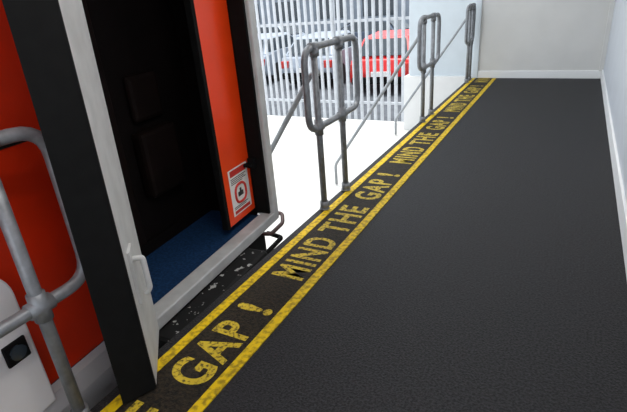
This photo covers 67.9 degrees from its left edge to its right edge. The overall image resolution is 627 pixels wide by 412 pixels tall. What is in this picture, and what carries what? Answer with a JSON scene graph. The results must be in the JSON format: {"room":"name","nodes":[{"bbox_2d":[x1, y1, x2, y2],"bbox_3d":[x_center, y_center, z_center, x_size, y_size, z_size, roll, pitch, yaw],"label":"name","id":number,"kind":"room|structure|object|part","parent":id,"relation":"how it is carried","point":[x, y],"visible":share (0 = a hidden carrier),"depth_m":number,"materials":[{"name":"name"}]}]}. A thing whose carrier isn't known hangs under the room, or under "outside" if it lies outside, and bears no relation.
{"room":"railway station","nodes":[
{"label":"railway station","id":0,"kind":"room"},
{"bbox_2d":[90,78,626,411],"bbox_3d":[1.294,0.341,3.917,2.017,1.000,10.350,8,27,27],"label":"floor","id":1,"kind":"structure","parent":0,"point":[493,279],"depth_m":2.53,"materials":[{"name":"asphalt"}]},
{"bbox_2d":[0,126,90,411],"bbox_3d":[-1.124,0.448,1.408,0.079,1.195,1.083,8,27,27],"label":"handrail","id":2,"kind":"object","parent":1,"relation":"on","point":[39,306],"visible":0.81,"depth_m":1.62,"materials":[{"name":"grey metal"}]},
{"bbox_2d":[100,78,495,411],"bbox_3d":[0.631,-0.250,4.127,0.395,0.006,10.330,8,27,27],"label":"mind the gap marking","id":3,"kind":"object","parent":1,"relation":"on","point":[196,369],"visible":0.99,"depth_m":2.66,"materials":[{"name":"yellow paint"}]},
{"bbox_2d":[404,74,471,129],"bbox_3d":[2.349,-1.963,8.858,1.200,1.020,0.320,8,27,27],"label":"plinth","id":4,"kind":"object","parent":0,"point":[444,86],"depth_m":8.75,"materials":[{"name":"white paint"}]},
{"bbox_2d":[409,0,476,75],"bbox_3d":[2.279,-3.755,8.088,1.170,2.880,0.200,8,27,27],"label":"wall","id":5,"kind":"structure","parent":0,"point":[452,62],"depth_m":8.31,"materials":[{"name":"white paint"}]},
{"bbox_2d":[478,0,610,70],"bbox_3d":[3.639,-3.032,7.470,1.977,3.900,0.120,8,27,27],"label":"wall","id":6,"kind":"structure","parent":0,"point":[516,35],"depth_m":7.51,"materials":[{"name":"white paint"}]},
{"bbox_2d":[472,0,482,77],"bbox_3d":[2.742,-3.489,7.676,0.090,2.700,0.030,8,27,27],"label":"trim","id":7,"kind":"structure","parent":6,"relation":"attached to","point":[479,2],"depth_m":7.95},
{"bbox_2d":[477,71,601,78],"bbox_3d":[3.705,-2.190,7.761,1.867,0.120,0.020,8,27,27],"label":"baseboard","id":8,"kind":"structure","parent":6,"relation":"attached to","point":[481,74],"depth_m":7.72,"materials":[{"name":"white"}]},
{"bbox_2d":[599,0,614,70],"bbox_3d":[4.411,-3.295,6.783,0.060,2.580,0.045,8,27,27],"label":"trim","id":9,"kind":"structure","parent":6,"relation":"attached to","point":[612,2],"depth_m":7.08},
{"bbox_2d":[604,0,626,202],"bbox_3d":[2.155,-0.865,2.890,0.120,3.900,10.470,8,27,27],"label":"wall","id":10,"kind":"structure","parent":0,"point":[615,66],"depth_m":4.78,"materials":[{"name":"white paint"}]},
{"bbox_2d":[600,70,626,277],"bbox_3d":[2.127,-0.045,3.224,0.020,0.140,10.330,8,27,27],"label":"baseboard","id":11,"kind":"structure","parent":10,"relation":"attached to","point":[618,182],"depth_m":3.55,"materials":[{"name":"white"}]},
{"label":"outside","id":12,"kind":"structure","parent":0,"visible":0},
{"bbox_2d":[264,115,409,248],"bbox_3d":[-6.379,1.103,5.110,12.400,0.200,17.300,8,27,27],"label":"ground","id":13,"kind":"structure","parent":12,"point":[295,155],"depth_m":7.95,"materials":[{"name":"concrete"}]},
{"bbox_2d":[0,0,284,411],"bbox_3d":[-2.004,-0.230,2.611,2.708,3.600,3.056,6,26,23],"label":"carriage","id":14,"kind":"object","parent":13,"relation":"on","point":[182,84],"visible":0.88,"depth_m":2.98,"materials":[{"name":"metal"}]},
{"bbox_2d":[1,335,30,368],"bbox_3d":[-1.096,0.537,1.719,0.014,0.090,0.090,6,26,23],"label":"marker lamp","id":15,"kind":"object","parent":14,"relation":"attached to","point":[15,350],"depth_m":1.71,"materials":[{"name":"black plastic"}]},
{"bbox_2d":[58,0,158,382],"bbox_3d":[-0.841,-0.386,1.682,0.174,2.438,0.471,-8,24,-7],"label":"door","id":16,"kind":"structure","parent":14,"relation":"attached to","point":[72,11],"depth_m":1.78,"materials":[{"name":"metal"}]},
{"bbox_2d":[2,0,155,404],"bbox_3d":[-0.807,-0.304,1.493,0.186,2.438,0.048,-21,29,-32],"label":"leaf","id":17,"kind":"object","parent":16,"relation":"attached to","point":[37,27],"visible":1,"depth_m":1.58,"materials":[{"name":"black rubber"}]},
{"bbox_2d":[126,243,152,303],"bbox_3d":[-0.712,0.275,1.927,0.062,0.240,0.090,-10,25,-12],"label":"door handle","id":18,"kind":"object","parent":16,"relation":"attached to","point":[132,258],"visible":1,"depth_m":1.91,"materials":[{"name":"metal"}]},
{"bbox_3d":[-1.326,-0.572,2.574,0.015,2.050,0.520,6,26,23],"label":"partition door","id":19,"kind":"part","parent":14,"relation":"part of","materials":[{"name":"grey metal"}]},
{"bbox_3d":[-1.061,-0.479,3.116,0.100,0.800,0.350,6,26,23],"label":"tip seat","id":20,"kind":"part","parent":14,"relation":"part of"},
{"bbox_3d":[-0.635,0.376,3.059,0.110,0.075,1.500,6,26,23],"label":"sill","id":21,"kind":"part","parent":14,"relation":"part of","materials":[{"name":"metal"}]},
{"bbox_3d":[-0.633,-1.014,3.023,0.035,2.415,0.360,6,26,23],"label":"panel","id":22,"kind":"part","parent":14,"relation":"part of","materials":[{"name":"metal"}]},
{"bbox_3d":[-0.329,0.136,3.644,0.156,0.072,0.332,6,26,23],"label":"coupling handle","id":23,"kind":"part","parent":14,"relation":"part of","materials":[{"name":"metal"}]},
{"bbox_2d":[271,34,359,210],"bbox_3d":[-0.334,-0.281,4.079,1.320,2.217,0.908,8,27,27],"label":"handrail","id":24,"kind":"object","parent":13,"relation":"on","point":[311,49],"visible":0.88,"depth_m":3.46,"materials":[{"name":"metal"}]},
{"bbox_3d":[-0.451,-0.106,3.944,1.280,2.025,0.040,8,27,27],"label":"stair rail","id":25,"kind":"part","parent":24,"relation":"part of","materials":[{"name":"metal"}]},
{"bbox_2d":[254,0,409,121],"bbox_3d":[-3.927,-3.915,11.960,13.288,3.000,0.130,8,27,27],"label":"fence","id":26,"kind":"object","parent":13,"relation":"on","point":[332,22],"visible":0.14,"depth_m":9.70,"materials":[{"name":"white metal"}]},
{"bbox_2d":[334,12,440,183],"bbox_3d":[0.905,-1.326,6.188,1.320,2.217,0.908,8,27,27],"label":"handrail","id":27,"kind":"object","parent":13,"relation":"on","point":[420,40],"visible":1,"depth_m":5.69,"materials":[{"name":"metal"}]},
{"bbox_3d":[0.806,-1.166,6.085,1.280,2.025,0.040,8,27,27],"label":"stair rail","id":28,"kind":"part","parent":27,"relation":"part of","materials":[{"name":"metal"}]},
{"bbox_2d":[395,3,475,134],"bbox_3d":[2.050,-2.292,8.139,1.320,2.217,0.628,8,27,27],"label":"handrail","id":29,"kind":"object","parent":13,"relation":"on","point":[470,19],"visible":1,"depth_m":7.70,"materials":[{"name":"metal"}]},
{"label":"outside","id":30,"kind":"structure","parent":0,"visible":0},
{"bbox_2d":[263,33,401,121],"bbox_3d":[3.102,-13.179,35.342,50.000,0.200,50.700,8,27,27],"label":"ground","id":31,"kind":"structure","parent":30,"point":[267,78],"depth_m":12.41,"materials":[{"name":"concrete"}]},
{"bbox_2d":[258,32,293,80],"bbox_3d":[-1.540,-5.528,17.026,1.740,1.459,4.265,6,26,23],"label":"car","id":32,"kind":"object","parent":31,"relation":"on","point":[279,33],"visible":0.17,"depth_m":15.68,"materials":[{"name":"silver metal"}]},
{"bbox_2d":[257,25,304,37],"bbox_3d":[-2.399,-8.438,23.703,4.265,1.459,1.740,12,29,32],"label":"car","id":33,"kind":"object","parent":31,"relation":"on","point":[278,27],"visible":0.06,"depth_m":22.58,"materials":[{"name":"silver metal"}]},
{"bbox_2d":[281,30,357,83],"bbox_3d":[0.566,-5.035,15.530,1.740,1.459,4.265,6,26,23],"label":"car","id":34,"kind":"object","parent":31,"relation":"on","point":[342,31],"visible":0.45,"depth_m":14.10,"materials":[{"name":"silver metal"}]},
{"bbox_2d":[254,0,408,33],"bbox_3d":[4.832,-16.785,35.473,40.000,6.000,6.050,8,27,27],"label":"warehouse","id":35,"kind":"structure","parent":31,"relation":"on","point":[258,1],"depth_m":35.26,"materials":[{"name":"white metal"}]},
{"bbox_2d":[341,18,408,38],"bbox_3d":[2.449,-7.725,21.206,4.265,1.459,1.740,14,30,36],"label":"car","id":36,"kind":"object","parent":31,"relation":"on","point":[391,21],"visible":0.07,"depth_m":20.21,"materials":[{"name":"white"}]},
{"bbox_2d":[350,29,408,89],"bbox_3d":[2.446,-4.437,13.840,1.740,1.459,4.265,4,26,20],"label":"car","id":37,"kind":"object","parent":31,"relation":"on","point":[406,30],"visible":0.28,"depth_m":12.21,"materials":[{"name":"red metal"}]},
{"bbox_3d":[1.749,-3.428,12.127,0.520,0.120,0.065,4,26,20],"label":"number plate","id":38,"kind":"part","parent":37,"relation":"part of","materials":[{"name":"white plastic"}]}
]}

